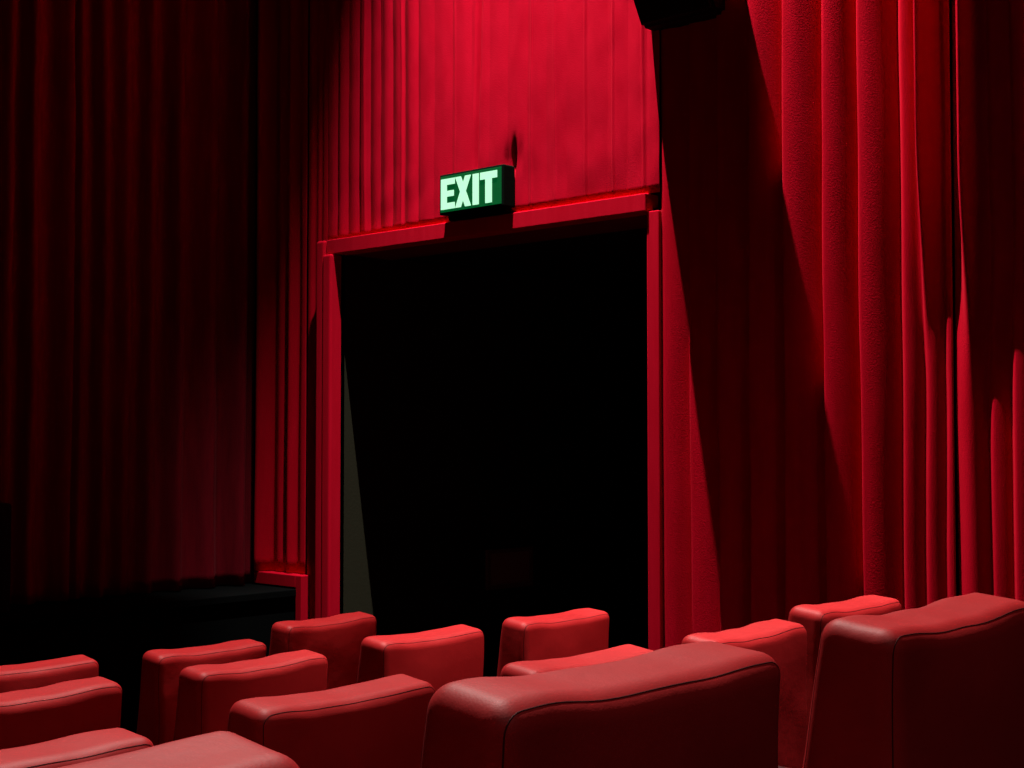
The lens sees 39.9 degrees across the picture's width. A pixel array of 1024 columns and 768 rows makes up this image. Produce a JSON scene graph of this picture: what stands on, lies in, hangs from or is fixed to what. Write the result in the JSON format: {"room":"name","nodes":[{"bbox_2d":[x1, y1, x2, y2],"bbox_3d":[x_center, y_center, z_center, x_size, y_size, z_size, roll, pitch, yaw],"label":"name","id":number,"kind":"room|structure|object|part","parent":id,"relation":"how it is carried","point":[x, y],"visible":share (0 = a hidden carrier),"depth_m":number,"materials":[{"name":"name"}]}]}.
{"room":"auditorium","nodes":[
{"label":"auditorium","id":0,"kind":"room"},
{"bbox_2d":[10,0,257,604],"bbox_3d":[-6.054,-3.062,6.048,0.240,10.700,12.800,-2,-3,43],"label":"wall","id":1,"kind":"structure","parent":0,"point":[257,0],"depth_m":10.26,"materials":[{"name":"black paint"}]},
{"bbox_2d":[340,208,660,676],"bbox_3d":[1.218,0.784,10.169,2.770,3.325,4.140,-2,-3,43],"label":"wall","id":2,"kind":"structure","parent":0,"point":[484,410],"depth_m":10.62,"materials":[{"name":"black"}]},
{"bbox_2d":[406,228,646,288],"bbox_3d":[1.355,-0.941,10.380,2.650,0.120,3.640,-2,-3,43],"label":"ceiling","id":3,"kind":"structure","parent":0,"point":[620,257],"depth_m":10.05,"materials":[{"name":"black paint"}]},
{"bbox_2d":[271,0,958,595],"bbox_3d":[2.819,-3.052,6.327,12.350,10.700,0.400,-2,-3,43],"label":"wall","id":4,"kind":"structure","parent":0,"point":[658,194],"depth_m":6.68,"materials":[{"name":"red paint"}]},
{"bbox_2d":[254,570,309,620],"bbox_3d":[-1.612,1.885,9.931,0.540,1.108,0.110,-2,-3,43],"label":"trim","id":5,"kind":"structure","parent":4,"relation":"attached to","point":[298,581],"depth_m":9.77,"materials":[{"name":"red wood"}]},
{"bbox_2d":[315,241,344,618],"bbox_3d":[-1.240,0.723,9.604,0.170,3.405,0.145,-2,-3,43],"label":"door frame","id":6,"kind":"structure","parent":4,"relation":"attached to","point":[328,311],"depth_m":9.55,"materials":[{"name":"red wood"}]},
{"bbox_2d":[327,193,657,254],"bbox_3d":[-0.225,-0.964,8.736,2.735,0.100,0.120,-2,-3,43],"label":"lintel","id":7,"kind":"object","parent":4,"relation":"attached to","point":[638,204],"visible":0.91,"depth_m":8.53,"materials":[{"name":"red wood"}]},
{"bbox_2d":[440,164,514,220],"bbox_3d":[-0.218,-1.159,8.597,0.545,0.280,0.113,-2,-3,43],"label":"exit sign","id":8,"kind":"object","parent":7,"relation":"attached to","point":[486,191],"visible":1,"depth_m":8.52,"materials":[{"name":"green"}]},
{"bbox_3d":[-0.252,-1.176,8.561,0.517,0.222,0.006,-2,-3,43],"label":"panel","id":9,"kind":"part","parent":8,"relation":"part of","materials":[{"name":"green plastic"}]},
{"bbox_2d":[353,215,646,259],"bbox_3d":[-0.041,-0.926,8.884,2.650,0.025,0.470,-2,-3,43],"label":"trim","id":10,"kind":"structure","parent":4,"relation":"attached to","point":[636,222],"depth_m":8.87,"materials":[{"name":"red"}]},
{"bbox_2d":[647,210,663,650],"bbox_3d":[0.805,0.702,7.724,0.085,3.305,0.100,-2,-3,43],"label":"door frame","id":11,"kind":"structure","parent":4,"relation":"attached to","point":[654,229],"depth_m":7.70,"materials":[{"name":"red wood"}]},
{"bbox_2d":[634,0,724,31],"bbox_3d":[0.817,-2.336,7.512,0.490,0.760,0.602,-2,-3,43],"label":"wall speaker","id":12,"kind":"object","parent":4,"relation":"attached to","point":[655,15],"visible":1,"depth_m":7.57,"materials":[{"name":"black"}]},
{"bbox_2d":[637,0,705,19],"bbox_3d":[0.744,-2.316,7.432,0.410,0.647,0.387,-2,-3,43],"label":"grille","id":13,"kind":"object","parent":12,"relation":"attached to","point":[647,9],"depth_m":7.56,"materials":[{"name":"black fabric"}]},
{"bbox_3d":[-1.545,1.889,1.645,12.600,0.870,12.800,-2,-3,43],"label":"floor","id":14,"kind":"structure","parent":0,"visible":0},
{"bbox_2d":[0,655,98,692],"bbox_3d":[-2.347,1.760,6.356,0.869,1.085,0.728,-2,-3,45],"label":"seat","id":15,"kind":"object","parent":14,"relation":"on","point":[38,674],"visible":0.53,"depth_m":6.13,"materials":[{"name":"red leather"}]},
{"bbox_2d":[0,677,121,749],"bbox_3d":[-1.859,1.566,4.938,0.870,1.076,0.728,-2,-3,42],"label":"seat","id":16,"kind":"object","parent":14,"relation":"on","point":[67,708],"visible":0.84,"depth_m":4.72,"materials":[{"name":"red leather"}]},
{"bbox_2d":[0,728,153,767],"bbox_3d":[-1.311,1.330,3.253,0.728,1.080,0.869,2,-3,-45],"label":"seat","id":17,"kind":"object","parent":14,"relation":"on","point":[92,745],"visible":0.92,"depth_m":3.10,"materials":[{"name":"red leather"}]},
{"bbox_2d":[0,583,295,732],"bbox_3d":[-5.889,1.762,5.450,0.565,1.013,12.420,-2,-3,43],"label":"stage","id":18,"kind":"object","parent":14,"relation":"on","point":[116,632],"visible":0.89,"depth_m":8.87,"materials":[{"name":"black paint"}]},
{"bbox_3d":[-3.388,1.024,8.063,0.275,0.659,1.010,-2,-3,43],"label":"base cabinet","id":19,"kind":"object","parent":18,"relation":"on","visible":0},
{"bbox_2d":[0,512,3,607],"bbox_3d":[-3.294,1.021,7.976,0.017,0.560,0.890,-2,-3,43],"label":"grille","id":20,"kind":"object","parent":19,"relation":"attached to","point":[1,513],"depth_m":8.29,"materials":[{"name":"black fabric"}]},
{"bbox_2d":[58,731,298,767],"bbox_3d":[-0.717,0.909,1.501,0.869,1.076,0.728,-2,-3,43],"label":"seat","id":21,"kind":"object","parent":14,"relation":"on","point":[218,749],"visible":1,"depth_m":1.44,"materials":[{"name":"red leather"}]},
{"bbox_2d":[136,639,266,745],"bbox_3d":[-1.709,1.794,6.992,0.869,1.067,0.728,-2,-3,45],"label":"seat","id":22,"kind":"object","parent":14,"relation":"on","point":[161,669],"visible":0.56,"depth_m":6.56,"materials":[{"name":"red leather"}]},
{"bbox_2d":[173,650,327,740],"bbox_3d":[-1.234,1.596,5.623,0.870,1.068,0.728,-2,-3,42],"label":"seat","id":23,"kind":"object","parent":14,"relation":"on","point":[207,693],"visible":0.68,"depth_m":5.25,"materials":[{"name":"red leather"}]},
{"bbox_2d":[269,612,376,689],"bbox_3d":[-1.232,1.790,7.610,0.870,1.120,0.728,-2,-3,42],"label":"seat","id":24,"kind":"object","parent":14,"relation":"on","point":[339,638],"visible":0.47,"depth_m":7.33,"materials":[{"name":"red leather"}]},
{"bbox_2d":[227,674,434,767],"bbox_3d":[-0.719,1.359,3.990,0.869,1.076,0.728,-2,-3,43],"label":"seat","id":25,"kind":"object","parent":14,"relation":"on","point":[377,723],"visible":0.86,"depth_m":3.70,"materials":[{"name":"red leather"}]},
{"bbox_2d":[356,624,483,691],"bbox_3d":[-0.629,1.614,6.294,0.869,1.083,0.728,-2,-3,43],"label":"seat","id":26,"kind":"object","parent":14,"relation":"on","point":[440,657],"visible":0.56,"depth_m":5.99,"materials":[{"name":"red leather"}]},
{"bbox_2d":[497,608,608,676],"bbox_3d":[-0.029,1.640,6.946,0.869,1.081,0.728,-2,-3,44],"label":"seat","id":27,"kind":"object","parent":14,"relation":"on","point":[574,632],"visible":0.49,"depth_m":6.59,"materials":[{"name":"red leather"}]},
{"bbox_2d":[500,644,652,676],"bbox_3d":[-0.022,1.386,4.615,0.869,1.071,0.728,-2,-3,44],"label":"seat","id":28,"kind":"object","parent":14,"relation":"on","point":[520,668],"visible":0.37,"depth_m":4.34,"materials":[{"name":"red leather"}]},
{"bbox_2d":[420,641,779,767],"bbox_3d":[-0.090,0.940,2.238,0.728,1.071,0.869,2,-3,-45],"label":"seat","id":29,"kind":"object","parent":14,"relation":"on","point":[705,704],"visible":1,"depth_m":1.92,"materials":[{"name":"red leather"}]},
{"bbox_2d":[681,619,806,767],"bbox_3d":[0.583,1.411,5.250,0.870,1.069,0.728,-2,-3,42],"label":"seat","id":30,"kind":"object","parent":14,"relation":"on","point":[784,641],"visible":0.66,"depth_m":5.08,"materials":[{"name":"red leather"}]},
{"bbox_2d":[788,595,901,739],"bbox_3d":[1.095,1.420,5.854,0.869,1.097,0.728,-2,-3,45],"label":"seat","id":31,"kind":"object","parent":14,"relation":"on","point":[814,618],"visible":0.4,"depth_m":5.43,"materials":[{"name":"red leather"}]},
{"bbox_2d":[778,593,1023,767],"bbox_3d":[0.561,0.968,2.917,0.870,1.068,0.728,-2,-3,43],"label":"seat","id":32,"kind":"object","parent":14,"relation":"on","point":[940,683],"visible":1,"depth_m":2.52,"materials":[{"name":"red leather"}]},
{"bbox_3d":[-1.545,-8.668,2.047,12.600,0.200,12.800,-2,-3,43],"label":"ceiling","id":33,"kind":"structure","parent":0,"visible":0},
{"bbox_2d":[0,0,256,604],"bbox_3d":[-3.114,-3.455,8.922,0.131,9.657,3.791,-2,-3,43],"label":"curtain","id":34,"kind":"object","parent":33,"relation":"hanging from","point":[128,127],"visible":1,"depth_m":9.43,"materials":[{"name":"red fabric"}]},
{"bbox_2d":[254,0,308,573],"bbox_3d":[-1.640,-3.453,10.172,0.530,9.567,0.104,-1,-3,34],"label":"curtain","id":35,"kind":"object","parent":33,"relation":"hanging from","point":[282,39],"visible":1,"depth_m":10.08,"materials":[{"name":"red fabric"}]},
{"bbox_2d":[307,0,328,618],"bbox_3d":[-1.345,-2.916,9.909,0.201,10.660,0.023,-2,-3,40],"label":"curtain","id":36,"kind":"object","parent":33,"relation":"hanging from","point":[319,9],"visible":0.5,"depth_m":9.85,"materials":[{"name":"red fabric"}]},
{"bbox_2d":[328,0,659,239],"bbox_3d":[-0.238,-4.649,8.877,2.906,7.275,0.092,-2,-3,44],"label":"drape","id":37,"kind":"object","parent":33,"relation":"hanging from","point":[564,94],"visible":0.96,"depth_m":8.67,"materials":[{"name":"red fabric"}]},
{"bbox_2d":[661,0,955,647],"bbox_3d":[1.418,-3.017,7.237,1.668,10.660,0.147,-2,-3,43],"label":"curtain","id":38,"kind":"object","parent":33,"relation":"hanging from","point":[808,383],"visible":0.77,"depth_m":7.10,"materials":[{"name":"red fabric"}]},
{"bbox_2d":[951,0,1023,601],"bbox_3d":[3.077,-3.077,5.674,2.885,10.660,0.172,-2,-3,43],"label":"curtain","id":39,"kind":"object","parent":33,"relation":"hanging from","point":[988,35],"visible":0.83,"depth_m":6.47,"materials":[{"name":"red fabric"}]}
]}

